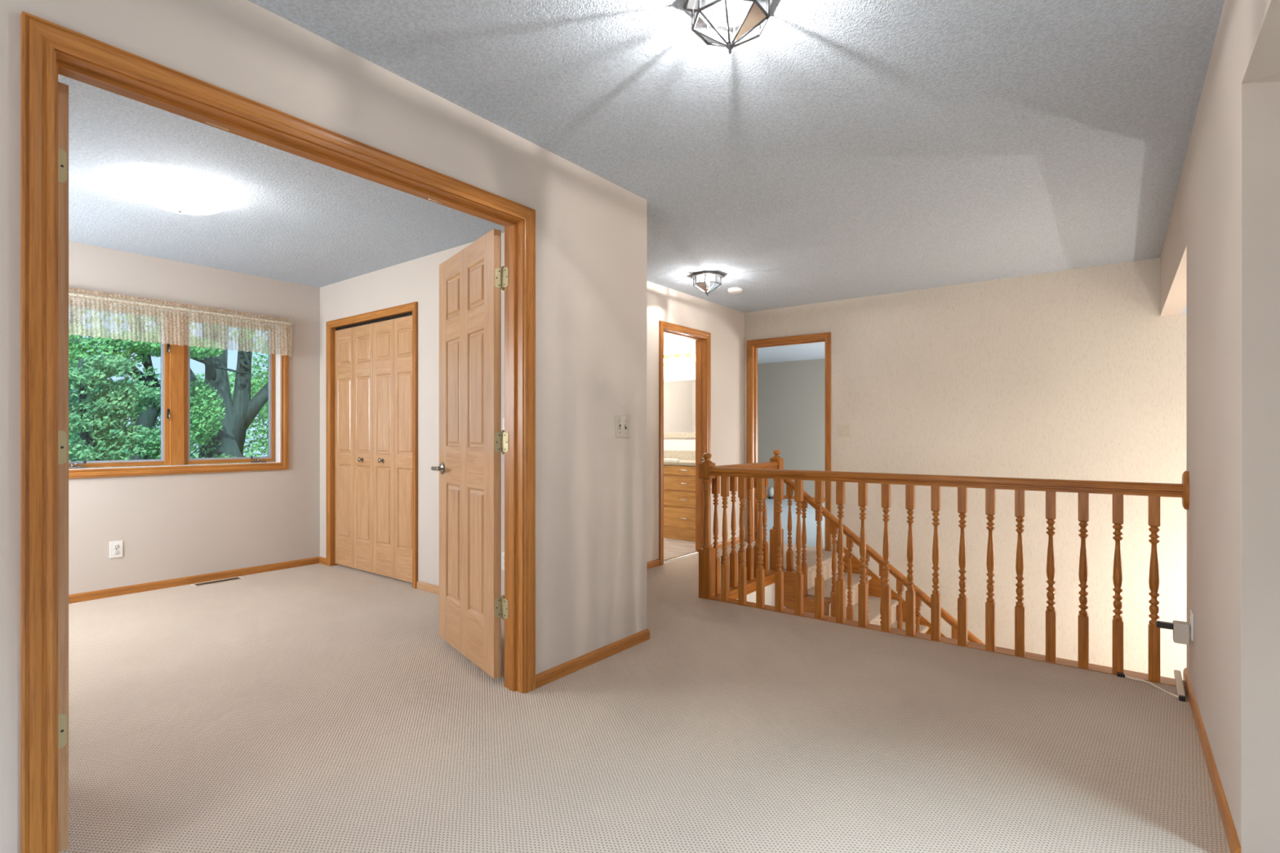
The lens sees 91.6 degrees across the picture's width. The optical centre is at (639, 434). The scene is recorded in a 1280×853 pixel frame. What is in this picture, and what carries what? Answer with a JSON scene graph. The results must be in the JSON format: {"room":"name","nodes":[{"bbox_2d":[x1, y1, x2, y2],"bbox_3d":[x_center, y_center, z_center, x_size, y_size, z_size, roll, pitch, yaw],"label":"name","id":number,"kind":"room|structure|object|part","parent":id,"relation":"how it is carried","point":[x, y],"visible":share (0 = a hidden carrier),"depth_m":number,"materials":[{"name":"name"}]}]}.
{"room":"upstairs landing","nodes":[
{"label":"upstairs landing","id":0,"kind":"room"},
{"bbox_2d":[68,240,319,595],"bbox_3d":[-3.753,-0.035,4.443,0.160,2.540,3.500,0,0,37],"label":"wall","id":1,"kind":"structure","parent":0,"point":[170,526],"depth_m":4.79,"materials":[{"name":"paint"}]},
{"bbox_2d":[109,540,123,558],"bbox_3d":[-3.691,0.807,4.385,0.010,0.118,0.075,0,0,37],"label":"wall outlet","id":2,"kind":"object","parent":1,"relation":"attached to","point":[116,548],"visible":1,"depth_m":4.38,"materials":[{"name":"white plastic"}]},
{"bbox_2d":[113,550,119,554],"bbox_3d":[-3.688,0.827,4.383,0.004,0.033,0.033,0,0,37],"label":"receptacle","id":3,"kind":"object","parent":2,"relation":"attached to","point":[115,552],"depth_m":4.38,"materials":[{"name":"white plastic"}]},
{"bbox_2d":[113,544,119,548],"bbox_3d":[-3.688,0.787,4.383,0.004,0.033,0.033,0,0,37],"label":"receptacle","id":4,"kind":"object","parent":2,"relation":"attached to","point":[115,546],"depth_m":4.38,"materials":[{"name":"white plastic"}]},
{"bbox_2d":[68,288,288,478],"bbox_3d":[-3.507,-0.347,4.721,0.142,1.279,1.534,0,0,37],"label":"window","id":5,"kind":"structure","parent":1,"relation":"attached to","point":[175,459],"depth_m":4.75,"materials":[{"name":"brown wood"}]},
{"bbox_3d":[-3.863,0.203,4.245,0.049,0.056,0.122,0,0,37],"label":"crank handle","id":6,"kind":"part","parent":5,"relation":"part of","materials":[{"name":"grey metal"}]},
{"bbox_3d":[-3.775,-0.347,4.455,0.040,1.151,0.658,0,0,37],"label":"sash","id":7,"kind":"part","parent":5,"relation":"part of","materials":[{"name":"brown wood"}]},
{"bbox_3d":[-3.321,-0.347,5.049,0.040,1.151,0.658,0,0,37],"label":"sash","id":8,"kind":"part","parent":5,"relation":"part of","materials":[{"name":"brown wood"}]},
{"bbox_3d":[-3.166,0.203,5.158,0.049,0.056,0.122,0,0,37],"label":"crank handle","id":9,"kind":"part","parent":5,"relation":"part of","materials":[{"name":"grey metal"}]},
{"bbox_2d":[68,288,293,356],"bbox_3d":[-3.559,-0.822,4.507,0.116,0.322,1.997,0,0,37],"label":"window valance","id":10,"kind":"object","parent":1,"relation":"attached to","point":[177,307],"visible":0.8,"depth_m":4.59,"materials":[{"name":"beige fabric"}]},
{"bbox_3d":[-3.566,-0.937,4.507,0.105,0.014,1.987,0,0,37],"label":"curtain rod","id":11,"kind":"part","parent":10,"relation":"part of","materials":[{"name":"white plastic"}]},
{"bbox_2d":[68,556,319,604],"bbox_3d":[-3.753,1.106,4.302,0.012,0.058,3.035,0,0,37],"label":"baseboard","id":12,"kind":"structure","parent":1,"relation":"attached to","point":[98,594],"depth_m":4.71,"materials":[{"name":"brown wood"}]},
{"bbox_2d":[0,0,646,852],"bbox_3d":[-1.760,-0.085,1.201,0.115,2.440,5.770,0,0,37],"label":"wall","id":13,"kind":"structure","parent":0,"point":[591,230],"depth_m":2.72,"materials":[{"name":"paint"}]},
{"bbox_2d":[57,81,68,852],"bbox_3d":[-1.809,0.085,1.873,0.759,2.030,0.098,0,0,37],"label":"door","id":14,"kind":"structure","parent":13,"relation":"in","point":[63,89],"depth_m":1.65,"materials":[{"name":"brown wood"}]},
{"bbox_3d":[-1.531,-0.710,1.638,0.003,0.089,0.032,0,0,36],"label":"hinge plate","id":15,"kind":"part","parent":14,"relation":"part of","materials":[{"name":"gold metal"}]},
{"bbox_3d":[-1.531,0.033,1.638,0.003,0.089,0.032,0,0,36],"label":"hinge plate","id":16,"kind":"part","parent":14,"relation":"part of","materials":[{"name":"gold metal"}]},
{"bbox_3d":[-1.531,0.782,1.638,0.003,0.089,0.032,0,0,36],"label":"hinge plate","id":17,"kind":"part","parent":14,"relation":"part of","materials":[{"name":"gold metal"}]},
{"bbox_2d":[20,10,535,852],"bbox_3d":[-1.022,0.067,2.166,0.150,2.137,1.638,0,0,37],"label":"door frame","id":18,"kind":"structure","parent":13,"relation":"attached to","point":[48,50],"depth_m":1.56,"materials":[{"name":"brown wood"}]},
{"bbox_3d":[-1.044,-0.938,2.183,0.020,0.007,0.820,0,0,37],"label":"catch plate","id":19,"kind":"part","parent":18,"relation":"part of","materials":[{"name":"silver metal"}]},
{"bbox_3d":[-0.604,0.036,2.798,0.034,1.581,0.003,0,0,37],"label":"jamb hinge plate","id":20,"kind":"part","parent":18,"relation":"part of","materials":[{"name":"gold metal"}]},
{"bbox_2d":[431,228,504,678],"bbox_3d":[-0.857,0.085,3.110,0.162,2.030,0.761,0,0,-36],"label":"door","id":21,"kind":"structure","parent":13,"relation":"in","point":[471,280],"depth_m":3.03,"materials":[{"name":"brown wood"}]},
{"bbox_3d":[-1.070,0.180,3.313,0.060,0.066,0.128,0,0,-36],"label":"handle","id":22,"kind":"part","parent":21,"relation":"part of","materials":[{"name":"grey metal"}]},
{"bbox_3d":[-0.642,-0.710,2.818,0.033,0.089,0.003,0,0,-36],"label":"hinge plate","id":23,"kind":"part","parent":21,"relation":"part of","materials":[{"name":"gold metal"}]},
{"bbox_3d":[-0.642,0.033,2.818,0.033,0.089,0.003,0,0,-36],"label":"hinge plate","id":24,"kind":"part","parent":21,"relation":"part of","materials":[{"name":"gold metal"}]},
{"bbox_3d":[-0.642,0.782,2.818,0.033,0.089,0.003,0,0,-36],"label":"hinge plate","id":25,"kind":"part","parent":21,"relation":"part of","materials":[{"name":"gold metal"}]},
{"bbox_2d":[535,628,649,688],"bbox_3d":[-0.212,1.106,3.121,0.012,0.058,0.863,0,0,37],"label":"baseboard","id":26,"kind":"structure","parent":13,"relation":"attached to","point":[556,673],"depth_m":3.06,"materials":[{"name":"brown wood"}]},
{"bbox_2d":[615,415,629,437],"bbox_3d":[-0.088,-0.043,3.278,0.018,0.115,0.115,0,0,37],"label":"light switch","id":27,"kind":"object","parent":13,"relation":"attached to","point":[622,422],"visible":1,"depth_m":3.28,"materials":[{"name":"beige plastic"}]},
{"bbox_2d":[320,232,504,595],"bbox_3d":[-1.444,-0.085,4.519,3.415,2.440,0.115,0,0,37],"label":"wall","id":28,"kind":"structure","parent":0,"point":[417,280],"depth_m":4.56,"materials":[{"name":"paint"}]},
{"bbox_2d":[319,556,326,564],"bbox_3d":[-2.780,1.106,5.460,0.150,0.058,0.012,0,0,37],"label":"baseboard","id":29,"kind":"structure","parent":28,"relation":"attached to","point":[322,560],"depth_m":5.45,"materials":[{"name":"brown wood"}]},
{"bbox_2d":[326,301,417,588],"bbox_3d":[-2.149,0.076,5.047,1.354,2.117,0.132,0,0,37],"label":"door frame","id":30,"kind":"structure","parent":28,"relation":"attached to","point":[412,307],"depth_m":5.38,"materials":[{"name":"brown wood"}]},
{"bbox_2d":[335,311,412,582],"bbox_3d":[-2.163,0.093,5.029,1.230,2.047,0.068,0,0,37],"label":"door","id":31,"kind":"structure","parent":28,"relation":"in","point":[374,357],"depth_m":5.01,"materials":[{"name":"fir"},{"name":"brushed nickel metal"}]},
{"bbox_3d":[-2.518,0.107,5.324,0.306,2.020,0.030,0,0,37],"label":"folding panel","id":32,"kind":"part","parent":31,"relation":"part of","materials":[{"name":"brown wood"}]},
{"bbox_3d":[-2.299,0.203,5.114,0.038,0.038,0.038,0,0,37],"label":"knob","id":33,"kind":"part","parent":31,"relation":"part of","materials":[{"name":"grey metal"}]},
{"bbox_3d":[-2.273,0.107,5.138,0.306,2.020,0.030,0,0,37],"label":"folding panel","id":34,"kind":"part","parent":31,"relation":"part of","materials":[{"name":"brown wood"}]},
{"bbox_3d":[-2.055,0.203,4.927,0.038,0.038,0.038,0,0,37],"label":"knob","id":35,"kind":"part","parent":31,"relation":"part of","materials":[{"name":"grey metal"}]},
{"bbox_3d":[-2.029,0.107,4.951,0.306,2.020,0.030,0,0,37],"label":"folding panel","id":36,"kind":"part","parent":31,"relation":"part of","materials":[{"name":"brown wood"}]},
{"bbox_3d":[-1.785,0.107,4.764,0.306,2.020,0.030,0,0,37],"label":"folding panel","id":37,"kind":"part","parent":31,"relation":"part of","materials":[{"name":"brown wood"}]},
{"bbox_2d":[416,580,439,594],"bbox_3d":[-0.886,1.106,4.012,1.911,0.058,0.012,0,0,37],"label":"baseboard","id":38,"kind":"structure","parent":28,"relation":"attached to","point":[427,587],"depth_m":4.50,"materials":[{"name":"brown wood"}]},
{"bbox_2d":[501,551,504,569],"bbox_3d":[-0.868,0.813,4.000,0.070,0.115,0.010,0,0,37],"label":"wall outlet","id":39,"kind":"object","parent":28,"relation":"attached to","point":[502,553],"visible":0.44,"depth_m":4.01,"materials":[{"name":"white plastic"}]},
{"bbox_2d":[502,417,504,430],"bbox_3d":[-0.862,-0.050,3.990,0.070,0.115,0.018,0,0,37],"label":"light switch","id":40,"kind":"object","parent":28,"relation":"attached to","point":[503,418],"visible":0.12,"depth_m":4.01,"materials":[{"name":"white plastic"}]},
{"bbox_2d":[57,0,1224,364],"bbox_3d":[-0.567,-1.380,5.218,7.760,0.150,13.600,0,0,37],"label":"ceiling","id":41,"kind":"structure","parent":0,"point":[845,149],"depth_m":2.78,"materials":[{"name":"white paint"}]},
{"bbox_2d":[124,175,230,215],"bbox_3d":[-2.445,-1.243,3.305,0.448,0.124,0.448,0,0,37],"label":"dome light","id":42,"kind":"object","parent":41,"relation":"attached to","point":[180,196],"visible":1,"depth_m":3.20,"materials":[{"name":"white glass"}]},
{"bbox_2d":[690,271,724,296],"bbox_3d":[0.549,-1.218,5.081,0.260,0.173,0.260,0,0,37],"label":"ceiling light","id":43,"kind":"object","parent":41,"relation":"attached to","point":[704,277],"visible":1,"depth_m":5.04,"materials":[{"name":"glass"}]},
{"bbox_3d":[0.549,-1.221,5.081,0.205,0.124,0.205,0,0,37],"label":"lamp shade","id":44,"kind":"part","parent":43,"relation":"part of","materials":[{"name":"clear glass"}]},
{"bbox_3d":[0.549,-1.221,5.081,0.215,0.128,0.215,0,0,37],"label":"frame","id":45,"kind":"part","parent":43,"relation":"part of","materials":[{"name":"grey metal"}]},
{"bbox_2d":[683,0,773,54],"bbox_3d":[0.267,-1.218,1.848,0.260,0.173,0.260,0,0,37],"label":"ceiling light","id":46,"kind":"object","parent":41,"relation":"attached to","point":[745,15],"visible":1,"depth_m":1.85,"materials":[{"name":"glass"}]},
{"bbox_2d":[712,8,718,15],"bbox_3d":[0.229,-1.282,1.887,0.018,0.014,0.017,0,0,37],"label":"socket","id":47,"kind":"object","parent":46,"relation":"attached to","point":[715,11],"depth_m":1.88,"materials":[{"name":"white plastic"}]},
{"bbox_3d":[0.229,-1.253,1.887,0.021,0.044,0.020,0,0,37],"label":"bulb","id":48,"kind":"part","parent":46,"relation":"part of","materials":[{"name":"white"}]},
{"bbox_3d":[0.252,-1.253,1.795,0.021,0.044,0.020,0,0,37],"label":"bulb","id":49,"kind":"part","parent":46,"relation":"part of","materials":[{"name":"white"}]},
{"bbox_3d":[0.267,-1.221,1.848,0.205,0.124,0.205,0,0,37],"label":"lamp shade","id":50,"kind":"part","parent":46,"relation":"part of","materials":[{"name":"clear glass"}]},
{"bbox_2d":[730,0,737,7],"bbox_3d":[0.279,-1.282,1.851,0.018,0.014,0.017,0,0,37],"label":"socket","id":51,"kind":"object","parent":46,"relation":"attached to","point":[733,2],"depth_m":1.84,"materials":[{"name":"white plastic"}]},
{"bbox_3d":[0.279,-1.253,1.851,0.021,0.044,0.020,0,0,37],"label":"bulb","id":52,"kind":"part","parent":46,"relation":"part of","materials":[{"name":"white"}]},
{"bbox_2d":[727,287,742,293],"bbox_3d":[0.850,-1.288,5.556,0.132,0.034,0.132,0,0,37],"label":"smoke detector","id":53,"kind":"object","parent":41,"relation":"attached to","point":[732,290],"visible":1,"depth_m":5.51,"materials":[{"name":"white plastic"}]},
{"bbox_2d":[57,497,1231,852],"bbox_3d":[1.032,1.260,3.901,11.900,0.250,13.450,0,0,37],"label":"floor","id":54,"kind":"structure","parent":0,"point":[318,708],"depth_m":2.33,"materials":[{"name":"carpet"}]},
{"bbox_2d":[190,576,244,586],"bbox_3d":[-3.254,1.132,4.799,0.110,0.006,0.330,0,0,37],"label":"floor vent","id":55,"kind":"object","parent":54,"relation":"in","point":[228,580],"visible":1,"depth_m":4.79,"materials":[{"name":"beige metal"}]},
{"bbox_2d":[663,465,695,541],"bbox_3d":[0.248,0.733,7.172,1.680,0.805,0.600,0,0,37],"label":"vanity cabinet","id":56,"kind":"object","parent":54,"relation":"on","point":[679,481],"visible":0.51,"depth_m":6.71,"materials":[{"name":"brown wood"}]},
{"bbox_2d":[663,449,695,466],"bbox_3d":[0.256,0.257,7.183,1.720,0.145,0.573,0,0,37],"label":"countertop","id":57,"kind":"structure","parent":56,"relation":"on","point":[687,458],"depth_m":7.28,"materials":[{"name":"stone"}]},
{"bbox_2d":[663,458,679,461],"bbox_3d":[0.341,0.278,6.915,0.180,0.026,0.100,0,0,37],"label":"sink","id":58,"kind":"object","parent":57,"relation":"on","point":[664,460],"visible":0.9,"depth_m":6.87,"materials":[{"name":"white ceramic"}]},
{"bbox_3d":[0.437,0.897,6.712,0.740,0.215,0.018,0,0,37],"label":"drawer","id":59,"kind":"part","parent":56,"relation":"part of","materials":[{"name":"brown wood"}]},
{"bbox_3d":[0.437,0.698,6.712,0.740,0.155,0.018,0,0,37],"label":"drawer","id":60,"kind":"part","parent":56,"relation":"part of","materials":[{"name":"brown wood"}]},
{"bbox_3d":[0.437,0.525,6.712,0.740,0.150,0.018,0,0,37],"label":"drawer","id":61,"kind":"part","parent":56,"relation":"part of","materials":[{"name":"brown wood"}]},
{"bbox_3d":[0.437,0.385,6.712,0.740,0.100,0.018,0,0,37],"label":"drawer","id":62,"kind":"part","parent":56,"relation":"part of","materials":[{"name":"brown wood"}]},
{"bbox_2d":[663,551,698,561],"bbox_3d":[0.373,1.131,5.780,0.030,0.008,0.718,0,0,37],"label":"threshold","id":63,"kind":"object","parent":54,"relation":"on","point":[695,552],"visible":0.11,"depth_m":5.77,"materials":[{"name":"grey metal"}]},
{"bbox_2d":[768,487,773,498],"bbox_3d":[2.323,1.030,11.039,0.110,0.210,0.107,0,0,37],"label":"floor vase","id":64,"kind":"object","parent":54,"relation":"on","point":[771,491],"visible":0.97,"depth_m":11.00,"materials":[{"name":"black ceramic"}]},
{"bbox_2d":[1116,671,1178,697],"bbox_3d":[2.302,1.127,2.812,0.052,0.016,0.270,0,0,-16],"label":"cable","id":65,"kind":"object","parent":54,"relation":"on","point":[1118,674],"visible":1,"depth_m":2.85,"materials":[{"name":"beige plastic"}]},
{"bbox_2d":[1173,670,1186,702],"bbox_3d":[2.397,1.114,2.763,0.024,0.053,0.292,0,0,37],"label":"clip","id":66,"kind":"object","parent":54,"relation":"on","point":[1177,673],"visible":1,"depth_m":2.75,"materials":[{"name":"beige"}]},
{"bbox_2d":[663,333,695,450],"bbox_3d":[-0.355,-0.085,6.673,2.130,2.440,2.370,0,0,37],"label":"wall","id":67,"kind":"structure","parent":0,"point":[673,344],"depth_m":7.39,"materials":[{"name":"white paint"}]},
{"bbox_2d":[663,449,695,459],"bbox_3d":[0.425,0.237,7.404,1.720,0.107,0.018,0,0,37],"label":"backsplash","id":68,"kind":"structure","parent":67,"relation":"attached to","point":[679,455],"depth_m":7.35,"materials":[{"name":"stone"}]},
{"bbox_2d":[646,280,744,561],"bbox_3d":[0.138,-0.085,5.468,0.115,2.440,3.315,0,0,37],"label":"wall","id":69,"kind":"structure","parent":0,"point":[726,326],"depth_m":6.14,"materials":[{"name":"paint"}]},
{"bbox_2d":[646,559,660,568],"bbox_3d":[-0.325,1.106,4.759,0.012,0.058,1.627,0,0,37],"label":"baseboard","id":70,"kind":"structure","parent":69,"relation":"attached to","point":[654,563],"depth_m":5.33,"materials":[{"name":"brown wood"}]},
{"bbox_2d":[658,320,711,565],"bbox_3d":[0.381,0.071,5.774,0.136,2.127,0.842,0,0,37],"label":"door frame","id":71,"kind":"structure","parent":69,"relation":"attached to","point":[703,339],"depth_m":6.04,"materials":[{"name":"brown wood"}]},
{"bbox_2d":[711,537,739,548],"bbox_3d":[0.901,1.106,6.363,0.012,0.058,0.726,0,0,37],"label":"baseboard","id":72,"kind":"structure","parent":69,"relation":"attached to","point":[737,540],"depth_m":6.36,"materials":[{"name":"brown wood"}]},
{"bbox_2d":[737,582,829,616],"bbox_3d":[1.167,2.540,5.251,0.275,2.690,2.170,0,0,37],"label":"wall","id":73,"kind":"structure","parent":0,"point":[770,589],"depth_m":5.04,"materials":[{"name":"white paint"}]},
{"bbox_2d":[715,568,784,599],"bbox_3d":[0.857,1.171,4.840,0.105,0.078,1.130,0,0,37],"label":"trim","id":74,"kind":"structure","parent":73,"relation":"attached to","point":[770,577],"depth_m":4.78,"materials":[{"name":"brown wood"}]},
{"bbox_2d":[711,449,783,594],"bbox_3d":[0.835,0.629,4.825,0.085,1.012,1.126,0,0,37],"label":"railing","id":75,"kind":"object","parent":74,"relation":"on","point":[776,462],"visible":0.59,"depth_m":4.84,"materials":[{"name":"brown wood"}]},
{"bbox_3d":[0.809,0.252,4.792,0.062,0.060,1.043,0,0,37],"label":"handrail","id":76,"kind":"part","parent":75,"relation":"part of","materials":[{"name":"brown wood"}]},
{"bbox_3d":[1.151,0.664,5.238,0.085,0.942,0.085,0,0,37],"label":"newel post","id":77,"kind":"part","parent":75,"relation":"part of","materials":[{"name":"brown wood"}]},
{"bbox_2d":[710,595,1185,688],"bbox_3d":[1.498,1.171,3.579,2.488,0.078,0.106,0,0,37],"label":"trim","id":78,"kind":"structure","parent":73,"relation":"attached to","point":[1163,680],"depth_m":3.33,"materials":[{"name":"brown wood"}]},
{"bbox_2d":[698,452,1189,682],"bbox_3d":[1.450,0.629,3.583,2.570,1.012,0.110,0,0,37],"label":"railing","id":79,"kind":"object","parent":78,"relation":"on","point":[708,471],"visible":0.99,"depth_m":3.43,"materials":[{"name":"brown wood"}]},
{"bbox_3d":[0.468,0.664,4.346,0.085,0.942,0.085,0,0,37],"label":"newel post","id":80,"kind":"part","parent":79,"relation":"part of","materials":[{"name":"brown wood"}]},
{"bbox_3d":[1.476,0.252,3.563,2.468,0.060,0.062,0,0,37],"label":"handrail","id":81,"kind":"part","parent":79,"relation":"part of","materials":[{"name":"brown wood"}]},
{"bbox_2d":[757,358,824,497],"bbox_3d":[1.858,-0.085,9.015,7.200,2.440,4.420,0,0,37],"label":"wall","id":82,"kind":"structure","parent":0,"point":[791,394],"depth_m":11.00,"materials":[{"name":"white paint"}]},
{"bbox_2d":[663,374,695,437],"bbox_3d":[0.453,-0.333,7.383,1.450,0.735,0.018,0,0,37],"label":"vanity mirror","id":83,"kind":"object","parent":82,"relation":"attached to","point":[679,391],"visible":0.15,"depth_m":7.37,"materials":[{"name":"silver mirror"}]},
{"bbox_2d":[663,353,695,365],"bbox_3d":[0.454,-0.890,7.311,0.960,0.116,0.131,0,0,37],"label":"light bar","id":84,"kind":"object","parent":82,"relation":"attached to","point":[689,358],"visible":0.43,"depth_m":7.31,"materials":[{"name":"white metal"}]},
{"bbox_3d":[0.380,-0.890,7.346,0.086,0.086,0.096,0,0,37],"label":"globe bulb","id":85,"kind":"part","parent":84,"relation":"part of","materials":[{"name":"beige glass"}]},
{"bbox_3d":[0.503,-0.890,7.251,0.086,0.086,0.096,0,0,37],"label":"globe bulb","id":86,"kind":"part","parent":84,"relation":"part of","materials":[{"name":"beige glass"}]},
{"bbox_3d":[0.626,-0.890,7.157,0.086,0.086,0.096,0,0,37],"label":"globe bulb","id":87,"kind":"part","parent":84,"relation":"part of","materials":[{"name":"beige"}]},
{"bbox_2d":[765,493,824,501],"bbox_3d":[3.158,1.106,10.632,6.900,0.058,0.012,0,0,37],"label":"baseboard","id":88,"kind":"structure","parent":82,"relation":"attached to","point":[767,495],"depth_m":11.05,"materials":[{"name":"brown wood"}]},
{"bbox_2d":[744,257,1186,679],"bbox_3d":[3.916,1.290,4.590,6.955,5.190,0.120,0,0,37],"label":"wall","id":89,"kind":"structure","parent":0,"point":[1077,374],"depth_m":5.10,"materials":[{"name":"beige paint"}]},
{"bbox_2d":[746,332,831,551],"bbox_3d":[1.538,0.067,6.398,0.910,2.137,0.138,0,0,37],"label":"door frame","id":90,"kind":"structure","parent":89,"relation":"attached to","point":[752,345],"depth_m":6.48,"materials":[{"name":"brown wood"}]},
{"bbox_2d":[838,425,849,436],"bbox_3d":[1.966,-0.037,5.994,0.112,0.115,0.018,0,0,37],"label":"light switch","id":91,"kind":"object","parent":89,"relation":"attached to","point":[843,430],"visible":1,"depth_m":6.00,"materials":[{"name":"beige plastic"}]},
{"bbox_2d":[1181,305,1186,313],"bbox_3d":[2.847,-0.971,-0.289,4.125,0.188,9.200,0,0,37],"label":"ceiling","id":92,"kind":"structure","parent":0,"point":[1184,311],"depth_m":4.39,"materials":[{"name":"white paint"}]},
{"bbox_2d":[1160,0,1279,848],"bbox_3d":[1.153,0.040,0.985,0.115,2.690,8.965,0,0,37],"label":"wall","id":93,"kind":"structure","parent":0,"point":[1201,257],"depth_m":2.00,"materials":[{"name":"paint"}]},
{"bbox_2d":[1189,609,1193,640],"bbox_3d":[2.347,0.810,2.649,0.010,0.118,0.072,0,0,37],"label":"wall outlet","id":94,"kind":"object","parent":93,"relation":"attached to","point":[1191,618],"visible":0.98,"depth_m":2.63,"materials":[{"name":"white plastic"}]},
{"bbox_2d":[1155,620,1190,644],"bbox_3d":[2.299,0.848,2.686,0.108,0.085,0.060,0,0,37],"label":"plug adapter","id":95,"kind":"object","parent":94,"relation":"attached to","point":[1181,629],"visible":1,"depth_m":2.65,"materials":[{"name":"beige plastic"}]},
{"bbox_3d":[2.279,0.826,2.701,0.058,0.026,0.028,0,0,37],"label":"arm","id":96,"kind":"part","parent":95,"relation":"part of","materials":[{"name":"black plastic"}]},
{"bbox_2d":[1182,667,1241,852],"bbox_3d":[2.042,1.106,2.253,0.012,0.058,1.580,0,0,37],"label":"baseboard","id":97,"kind":"structure","parent":93,"relation":"attached to","point":[1231,834],"depth_m":2.00,"materials":[{"name":"brown wood"}]},
{"bbox_2d":[1241,75,1279,852],"bbox_3d":[3.287,0.235,0.379,4.239,2.300,0.115,0,0,37],"label":"wall","id":98,"kind":"structure","parent":0,"point":[1260,99],"depth_m":1.60,"materials":[{"name":"paint"}]},
{"bbox_3d":[3.028,3.910,2.972,6.400,0.150,3.800,0,0,37],"label":"floor","id":99,"kind":"structure","parent":0,"visible":0},
{"bbox_2d":[782,540,946,637],"bbox_3d":[2.659,2.430,4.743,2.906,2.809,1.164,0,0,37],"label":"staircase","id":100,"kind":"structure","parent":99,"relation":"on","point":[873,581],"depth_m":5.52,"materials":[{"name":"carpet"}]},
{"bbox_2d":[783,479,984,644],"bbox_3d":[2.336,1.768,4.344,2.886,2.914,0.062,0,0,37],"label":"stair railing","id":101,"kind":"object","parent":100,"relation":"on","point":[901,580],"visible":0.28,"depth_m":4.86,"materials":[{"name":"brown wood"}]},
{"label":"outside","id":102,"kind":"structure","parent":0,"visible":0},
{"bbox_3d":[-20.100,4.185,27.959,54.100,0.100,100.000,0,0,37],"label":"lawn","id":103,"kind":"structure","parent":102,"visible":0},
{"bbox_2d":[68,307,160,466],"bbox_3d":[-16.541,0.135,17.884,2.860,8.000,5.741,0,0,37],"label":"tree","id":104,"kind":"object","parent":103,"relation":"on","point":[71,400],"visible":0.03,"depth_m":17.95,"materials":[{"name":"green plant"}]},
{"bbox_2d":[68,352,213,467],"bbox_3d":[-8.062,1.435,10.025,1.299,5.399,2.626,0,0,37],"label":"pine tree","id":105,"kind":"object","parent":103,"relation":"on","point":[92,371],"visible":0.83,"depth_m":9.52,"materials":[{"name":"green leaf"},{"name":"bark"}]},
{"bbox_2d":[68,306,247,467],"bbox_3d":[-10.468,0.625,12.859,3.026,7.021,3.791,0,0,42],"label":"tree","id":106,"kind":"object","parent":103,"relation":"on","point":[144,350],"visible":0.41,"depth_m":12.81,"materials":[{"name":"green plant"}]},
{"bbox_2d":[74,305,272,466],"bbox_3d":[-9.427,-0.617,14.709,3.559,9.504,6.930,0,0,4],"label":"tree","id":107,"kind":"object","parent":103,"relation":"on","point":[240,413],"visible":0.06,"depth_m":14.83,"materials":[{"name":"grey plant"}]},
{"bbox_2d":[155,327,267,457],"bbox_3d":[-14.569,-0.362,22.152,3.180,9.014,6.388,0,0,37],"label":"tree","id":108,"kind":"object","parent":103,"relation":"on","point":[256,367],"visible":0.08,"depth_m":22.30,"materials":[{"name":"green plant"}]},
{"bbox_2d":[243,413,267,457],"bbox_3d":[-13.981,-0.362,26.147,3.149,9.014,5.391,0,0,37],"label":"tree","id":109,"kind":"object","parent":103,"relation":"on","point":[252,425],"visible":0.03,"depth_m":24.63,"materials":[{"name":"green plant"}]}
]}

